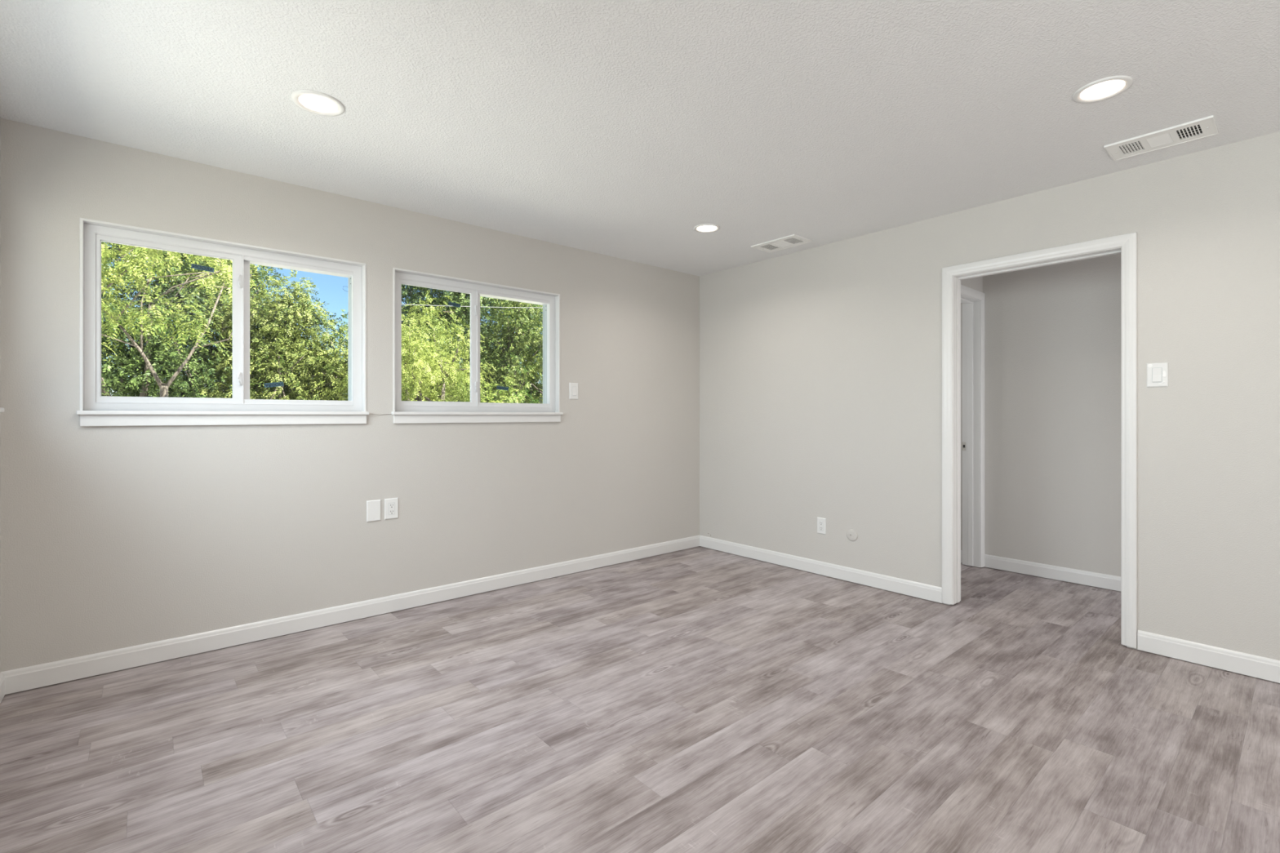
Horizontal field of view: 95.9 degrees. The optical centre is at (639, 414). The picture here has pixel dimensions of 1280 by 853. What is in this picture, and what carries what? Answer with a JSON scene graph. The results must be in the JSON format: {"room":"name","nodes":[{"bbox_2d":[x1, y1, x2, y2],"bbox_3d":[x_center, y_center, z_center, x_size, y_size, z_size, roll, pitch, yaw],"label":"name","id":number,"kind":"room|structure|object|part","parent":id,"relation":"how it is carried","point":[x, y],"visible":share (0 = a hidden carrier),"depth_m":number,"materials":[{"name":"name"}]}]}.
{"room":"empty room","nodes":[
{"label":"empty room","id":0,"kind":"room"},
{"bbox_2d":[0,116,0,673],"bbox_3d":[-0.739,-0.025,0.032,0.160,2.460,6.200,0,0,-41],"label":"wall","id":1,"kind":"structure","parent":0,"point":[0,117],"depth_m":2.43,"materials":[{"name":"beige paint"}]},
{"bbox_2d":[0,673,4,703],"bbox_3d":[-0.670,1.133,0.084,0.012,0.096,6.188,0,0,-41],"label":"baseboard","id":2,"kind":"structure","parent":1,"relation":"attached to","point":[2,676],"depth_m":2.40,"materials":[{"name":"white wood"}]},
{"bbox_2d":[0,407,4,412],"bbox_3d":[-2.084,-0.423,1.636,0.170,0.928,1.705,0,0,-41],"label":"window","id":3,"kind":"structure","parent":1,"relation":"in","point":[2,409],"depth_m":2.30,"materials":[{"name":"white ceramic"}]},
{"bbox_2d":[0,118,699,671],"bbox_3d":[-1.192,-0.025,3.834,4.426,2.460,0.162,0,0,-41],"label":"wall","id":4,"kind":"structure","parent":0,"point":[113,537],"depth_m":3.12,"materials":[{"name":"beige paint"}]},
{"bbox_2d":[75,217,368,426],"bbox_3d":[-2.096,-0.418,3.027,1.225,0.938,0.172,0,0,-41],"label":"window","id":5,"kind":"structure","parent":4,"relation":"in","point":[95,409],"depth_m":2.97,"materials":[{"name":"white plastic"}]},
{"bbox_3d":[-2.311,-0.448,2.855,0.569,0.788,0.026,0,0,-41],"label":"sliding sash","id":6,"kind":"part","parent":5,"relation":"part of","materials":[{"name":"clear glass"}]},
{"bbox_2d":[191,263,213,272],"bbox_3d":[-2.221,-0.747,2.930,0.094,0.032,0.001,0,0,-41],"label":"sticker","id":7,"kind":"object","parent":5,"relation":"attached to","point":[193,265],"visible":1,"depth_m":2.93,"materials":[{"name":"blue"}]},
{"bbox_2d":[263,382,284,387],"bbox_3d":[-2.015,-0.167,3.177,0.094,0.036,0.001,0,0,-41],"label":"sticker","id":8,"kind":"object","parent":5,"relation":"attached to","point":[275,384],"visible":1,"depth_m":3.18,"materials":[{"name":"blue"}]},
{"bbox_2d":[0,535,700,694],"bbox_3d":[-1.076,1.133,3.821,4.266,0.096,0.012,0,0,-41],"label":"baseboard","id":9,"kind":"structure","parent":4,"relation":"attached to","point":[18,680],"depth_m":3.12,"materials":[{"name":"white wood"}]},
{"bbox_2d":[366,499,381,522],"bbox_3d":[-1.569,0.565,3.401,0.079,0.124,0.007,0,0,-41],"label":"blank plate","id":10,"kind":"object","parent":4,"relation":"attached to","point":[373,507],"visible":1,"depth_m":3.40,"materials":[{"name":"white plastic"}]},
{"bbox_2d":[384,497,398,519],"bbox_3d":[-1.492,0.563,3.466,0.079,0.124,0.008,0,0,-41],"label":"wall outlet","id":11,"kind":"object","parent":4,"relation":"attached to","point":[391,505],"visible":1,"depth_m":3.46,"materials":[{"name":"white plastic"}]},
{"bbox_2d":[388,502,395,515],"bbox_3d":[-1.491,0.563,3.465,0.034,0.068,0.003,0,0,-41],"label":"receptacle","id":12,"kind":"object","parent":11,"relation":"attached to","point":[391,505],"depth_m":3.46,"materials":[{"name":"white plastic"}]},
{"bbox_2d":[391,267,563,423],"bbox_3d":[-1.075,-0.419,3.904,1.203,0.940,0.172,0,0,-41],"label":"window","id":13,"kind":"structure","parent":4,"relation":"in","point":[473,411],"depth_m":3.87,"materials":[{"name":"white plastic"}]},
{"bbox_3d":[-1.300,-0.449,3.723,0.519,0.790,0.026,0,0,-41],"label":"sliding sash","id":14,"kind":"part","parent":13,"relation":"part of","materials":[{"name":"clear glass"}]},
{"bbox_2d":[448,301,460,307],"bbox_3d":[-1.219,-0.726,3.790,0.084,0.031,0.001,0,0,-41],"label":"sticker","id":15,"kind":"object","parent":13,"relation":"attached to","point":[455,304],"visible":1,"depth_m":3.79,"materials":[{"name":"blue"}]},
{"bbox_2d":[496,386,508,390],"bbox_3d":[-0.970,-0.189,4.075,0.094,0.031,0.001,0,0,-41],"label":"sticker","id":16,"kind":"object","parent":13,"relation":"attached to","point":[501,388],"visible":1,"depth_m":4.07,"materials":[{"name":"blue"}]},
{"bbox_2d":[568,382,577,399],"bbox_3d":[-0.493,-0.179,4.322,0.079,0.124,0.011,0,0,-41],"label":"light switch","id":17,"kind":"object","parent":4,"relation":"attached to","point":[573,387],"visible":1,"depth_m":4.32,"materials":[{"name":"white plastic"}]},
{"bbox_2d":[0,546,1279,852],"bbox_3d":[1.269,1.185,2.073,5.586,0.001,6.720,0,0,-41],"label":"floor","id":18,"kind":"structure","parent":0,"point":[695,700],"depth_m":2.14,"materials":[{"name":"grey laminate"}]},
{"bbox_2d":[0,0,1279,275],"bbox_3d":[1.262,-1.335,1.982,5.736,0.160,6.870,0,0,-41],"label":"ceiling","id":19,"kind":"structure","parent":0,"point":[620,129],"depth_m":2.29,"materials":[{"name":"paint"}]},
{"bbox_2d":[290,89,344,115],"bbox_3d":[-1.294,-1.251,2.320,0.190,0.006,0.190,0,0,-41],"label":"recessed light","id":20,"kind":"object","parent":19,"relation":"in","point":[315,102],"visible":1,"depth_m":2.31,"materials":[{"name":"white plastic"}]},
{"bbox_2d":[693,223,719,232],"bbox_3d":[0.449,-1.251,3.869,0.176,0.006,0.176,0,0,-41],"label":"recessed light","id":21,"kind":"object","parent":19,"relation":"in","point":[704,228],"visible":1,"depth_m":3.86,"materials":[{"name":"white plastic"}]},
{"bbox_2d":[751,234,813,253],"bbox_3d":[1.033,-1.250,4.213,0.228,0.010,0.378,0,0,-41],"label":"ceiling vent","id":22,"kind":"object","parent":19,"relation":"in","point":[793,240],"visible":1,"depth_m":4.20,"materials":[{"name":"white metal"}]},
{"bbox_2d":[1072,75,1133,102],"bbox_3d":[1.781,-1.251,2.223,0.184,0.006,0.184,0,0,-41],"label":"recessed light","id":23,"kind":"object","parent":19,"relation":"in","point":[1105,88],"visible":1,"depth_m":2.21,"materials":[{"name":"white plastic"}]},
{"bbox_2d":[1103,115,1218,160],"bbox_3d":[2.361,-1.250,2.620,0.218,0.010,0.362,0,0,-41],"label":"ceiling vent","id":24,"kind":"object","parent":19,"relation":"in","point":[1206,126],"visible":1,"depth_m":2.61,"materials":[{"name":"white metal"}]},
{"bbox_2d":[960,275,982,292],"bbox_3d":[2.240,-0.025,4.216,1.050,2.460,0.125,0,0,-41],"label":"wall","id":25,"kind":"structure","parent":0,"point":[975,283],"depth_m":4.41,"materials":[{"name":"beige paint"}]},
{"bbox_2d":[960,284,985,567],"bbox_3d":[2.301,0.116,4.268,0.890,2.131,0.161,0,0,-41],"label":"door","id":26,"kind":"structure","parent":25,"relation":"in","point":[973,443],"depth_m":4.50,"materials":[{"name":"white wood"}]},
{"bbox_3d":[2.552,0.247,4.555,0.006,0.067,0.037,0,0,-41],"label":"strike plate","id":27,"kind":"part","parent":26,"relation":"part of","materials":[{"name":"silver metal"}]},
{"bbox_3d":[2.348,-0.919,4.214,0.890,0.062,0.018,0,0,-41],"label":"head casing","id":28,"kind":"part","parent":26,"relation":"part of","materials":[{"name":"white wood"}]},
{"bbox_3d":[2.662,0.115,4.483,0.062,2.129,0.018,0,0,-41],"label":"casing","id":29,"kind":"part","parent":26,"relation":"part of","materials":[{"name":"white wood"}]},
{"bbox_2d":[699,131,1279,682],"bbox_3d":[2.438,-0.025,3.090,0.117,2.460,6.700,0,0,-41],"label":"wall","id":30,"kind":"structure","parent":0,"point":[820,367],"depth_m":3.46,"materials":[{"name":"beige paint"}]},
{"bbox_2d":[699,535,942,603],"bbox_3d":[1.220,1.133,4.412,0.012,0.096,2.084,0,0,-41],"label":"baseboard","id":31,"kind":"structure","parent":30,"relation":"attached to","point":[927,592],"depth_m":4.20,"materials":[{"name":"white wood"}]},
{"bbox_2d":[817,517,826,534],"bbox_3d":[1.343,0.821,4.271,0.008,0.119,0.074,0,0,-41],"label":"wall outlet","id":32,"kind":"object","parent":30,"relation":"attached to","point":[821,522],"visible":1,"depth_m":4.27,"materials":[{"name":"white plastic"}]},
{"bbox_2d":[818,520,823,530],"bbox_3d":[1.341,0.821,4.270,0.003,0.068,0.034,0,0,-41],"label":"receptacle","id":33,"kind":"object","parent":32,"relation":"attached to","point":[820,522],"depth_m":4.27,"materials":[{"name":"white plastic"}]},
{"bbox_2d":[846,528,857,541],"bbox_3d":[1.499,0.852,4.086,0.013,0.084,0.084,0,0,-41],"label":"plate","id":34,"kind":"object","parent":30,"relation":"attached to","point":[851,535],"visible":1,"depth_m":4.08,"materials":[{"name":"beige paint"}]},
{"bbox_2d":[942,231,1137,648],"bbox_3d":[2.252,0.127,3.309,0.151,2.100,0.936,0,0,-41],"label":"door frame","id":35,"kind":"structure","parent":30,"relation":"in","point":[1126,244],"depth_m":3.18,"materials":[{"name":"white wood"}]},
{"bbox_3d":[1.916,0.126,3.598,0.018,2.098,0.060,0,0,-41],"label":"casing","id":36,"kind":"part","parent":35,"relation":"part of","materials":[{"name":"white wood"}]},
{"bbox_3d":[2.201,-0.893,3.265,0.018,0.060,0.936,0,0,-41],"label":"head casing","id":37,"kind":"part","parent":35,"relation":"part of","materials":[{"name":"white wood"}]},
{"bbox_3d":[2.486,0.126,2.933,0.018,2.098,0.060,0,0,-41],"label":"casing","id":38,"kind":"part","parent":35,"relation":"part of","materials":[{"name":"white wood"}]},
{"bbox_2d":[1146,362,1168,386],"bbox_3d":[2.558,-0.198,2.854,0.011,0.119,0.080,0,0,-41],"label":"light switch","id":39,"kind":"object","parent":30,"relation":"attached to","point":[1157,373],"visible":1,"depth_m":2.85,"materials":[{"name":"white plastic"}]},
{"bbox_2d":[1137,630,1279,683],"bbox_3d":[3.541,1.133,1.709,0.012,0.096,3.166,0,0,-41],"label":"baseboard","id":40,"kind":"structure","parent":30,"relation":"attached to","point":[1255,666],"depth_m":2.71,"materials":[{"name":"white wood"}]},
{"bbox_2d":[960,253,1120,591],"bbox_3d":[3.324,-0.025,3.852,0.120,2.460,6.700,0,0,-41],"label":"wall","id":41,"kind":"structure","parent":0,"point":[1053,331],"depth_m":4.16,"materials":[{"name":"beige paint"}]},
{"bbox_2d":[960,550,962,562],"bbox_3d":[1.881,1.133,5.430,0.012,0.096,2.185,0,0,-41],"label":"baseboard","id":42,"kind":"structure","parent":41,"relation":"attached to","point":[961,550],"depth_m":4.62,"materials":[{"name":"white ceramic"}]},
{"bbox_2d":[984,554,1120,591],"bbox_3d":[3.559,1.133,3.477,0.012,0.096,2.685,0,0,-41],"label":"baseboard","id":43,"kind":"structure","parent":41,"relation":"attached to","point":[1059,573],"depth_m":4.14,"materials":[{"name":"white wood"}]},
{"label":"outside","id":44,"kind":"structure","parent":0,"visible":0},
{"bbox_3d":[-5.977,1.785,12.802,80.000,0.300,100.000,0,0,-41],"label":"ground","id":45,"kind":"structure","parent":44,"visible":0},
{"bbox_2d":[101,241,272,397],"bbox_3d":[-8.678,-1.485,9.902,4.095,6.347,4.061,0,0,-28],"label":"leafy tree","id":46,"kind":"object","parent":45,"relation":"on","point":[147,376],"visible":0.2,"depth_m":9.50,"materials":[{"name":"green plant"}]},
{"bbox_2d":[101,242,282,397],"bbox_3d":[-5.787,-0.887,5.876,3.591,5.147,3.331,0,0,-41],"label":"leafy tree","id":47,"kind":"object","parent":45,"relation":"on","point":[152,254],"visible":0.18,"depth_m":6.25,"materials":[{"name":"green plant"}]},
{"bbox_2d":[101,242,289,399],"bbox_3d":[-8.456,-1.178,10.857,3.351,5.733,3.497,0,0,-32],"label":"leafy tree","id":48,"kind":"object","parent":45,"relation":"on","point":[130,393],"visible":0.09,"depth_m":10.07,"materials":[{"name":"green plant"}]},
{"bbox_2d":[186,263,299,399],"bbox_3d":[-7.018,-0.530,10.315,1.790,4.436,1.766,0,0,-10],"label":"leafy tree","id":49,"kind":"object","parent":45,"relation":"on","point":[253,310],"visible":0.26,"depth_m":10.02,"materials":[{"name":"green plant"}]},
{"bbox_2d":[226,269,346,400],"bbox_3d":[-6.194,-0.453,10.524,2.186,4.283,2.049,0,0,7],"label":"leafy tree","id":50,"kind":"object","parent":45,"relation":"on","point":[291,331],"visible":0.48,"depth_m":10.14,"materials":[{"name":"green plant"}]},
{"bbox_2d":[273,308,347,400],"bbox_3d":[-5.615,-0.164,10.732,2.376,3.705,2.117,0,0,43],"label":"leafy tree","id":51,"kind":"object","parent":45,"relation":"on","point":[341,330],"visible":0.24,"depth_m":10.24,"materials":[{"name":"green plant"}]},
{"bbox_2d":[101,342,542,401],"bbox_3d":[-6.352,0.106,16.311,23.099,3.784,2.836,0,0,-41],"label":"hedge","id":52,"kind":"object","parent":45,"relation":"on","point":[255,343],"visible":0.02,"depth_m":12.29,"materials":[{"name":"green plant"}]},
{"bbox_2d":[313,320,450,400],"bbox_3d":[-4.724,-0.082,10.655,2.372,3.541,2.286,0,0,-41],"label":"leafy tree","id":53,"kind":"object","parent":45,"relation":"on","point":[336,393],"visible":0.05,"depth_m":10.20,"materials":[{"name":"green plant"}]},
{"bbox_2d":[338,289,496,402],"bbox_3d":[-3.678,-0.187,9.766,2.371,3.752,2.513,0,0,35],"label":"leafy tree","id":54,"kind":"object","parent":45,"relation":"on","point":[434,368],"visible":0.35,"depth_m":9.59,"materials":[{"name":"green plant"}]},
{"bbox_2d":[401,284,495,400],"bbox_3d":[-5.031,-1.380,14.064,3.536,6.137,3.488,0,0,-41],"label":"leafy tree","id":55,"kind":"object","parent":45,"relation":"on","point":[406,295],"visible":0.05,"depth_m":13.32,"materials":[{"name":"green plant"}]},
{"bbox_2d":[401,284,542,401],"bbox_3d":[-4.103,-1.618,13.919,4.104,6.614,4.108,0,0,9],"label":"leafy tree","id":56,"kind":"object","parent":45,"relation":"on","point":[489,300],"visible":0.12,"depth_m":12.99,"materials":[{"name":"green plant"}]},
{"bbox_2d":[469,375,527,403],"bbox_3d":[-2.459,0.496,9.970,1.305,2.382,1.334,0,0,-41],"label":"leafy bush","id":57,"kind":"object","parent":45,"relation":"on","point":[513,394],"visible":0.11,"depth_m":10.14,"materials":[{"name":"green plant"}]},
{"bbox_2d":[465,298,542,403],"bbox_3d":[-2.494,-0.698,12.898,2.794,4.774,2.960,0,0,-34],"label":"leafy tree","id":58,"kind":"object","parent":45,"relation":"on","point":[522,332],"visible":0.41,"depth_m":12.29,"materials":[{"name":"green plant"}]},
{"bbox_2d":[466,297,542,398],"bbox_3d":[-2.589,-1.726,16.253,4.769,6.829,4.862,0,0,-3],"label":"leafy tree","id":59,"kind":"object","parent":45,"relation":"on","point":[486,298],"visible":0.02,"depth_m":14.99,"materials":[{"name":"green plant"}]},
{"bbox_3d":[-3.724,-0.255,8.117,0.140,3.880,0.184,0,0,-41],"label":"pole","id":60,"kind":"object","parent":45,"relation":"on","visible":0},
{"bbox_2d":[401,303,537,307],"bbox_3d":[-2.261,-1.767,9.297,3.805,0.415,0.010,0,0,-41],"label":"overhead cable","id":61,"kind":"object","parent":60,"relation":"attached to","point":[402,304],"visible":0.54,"depth_m":8.96,"materials":[{"name":"grey plastic"}]}
]}

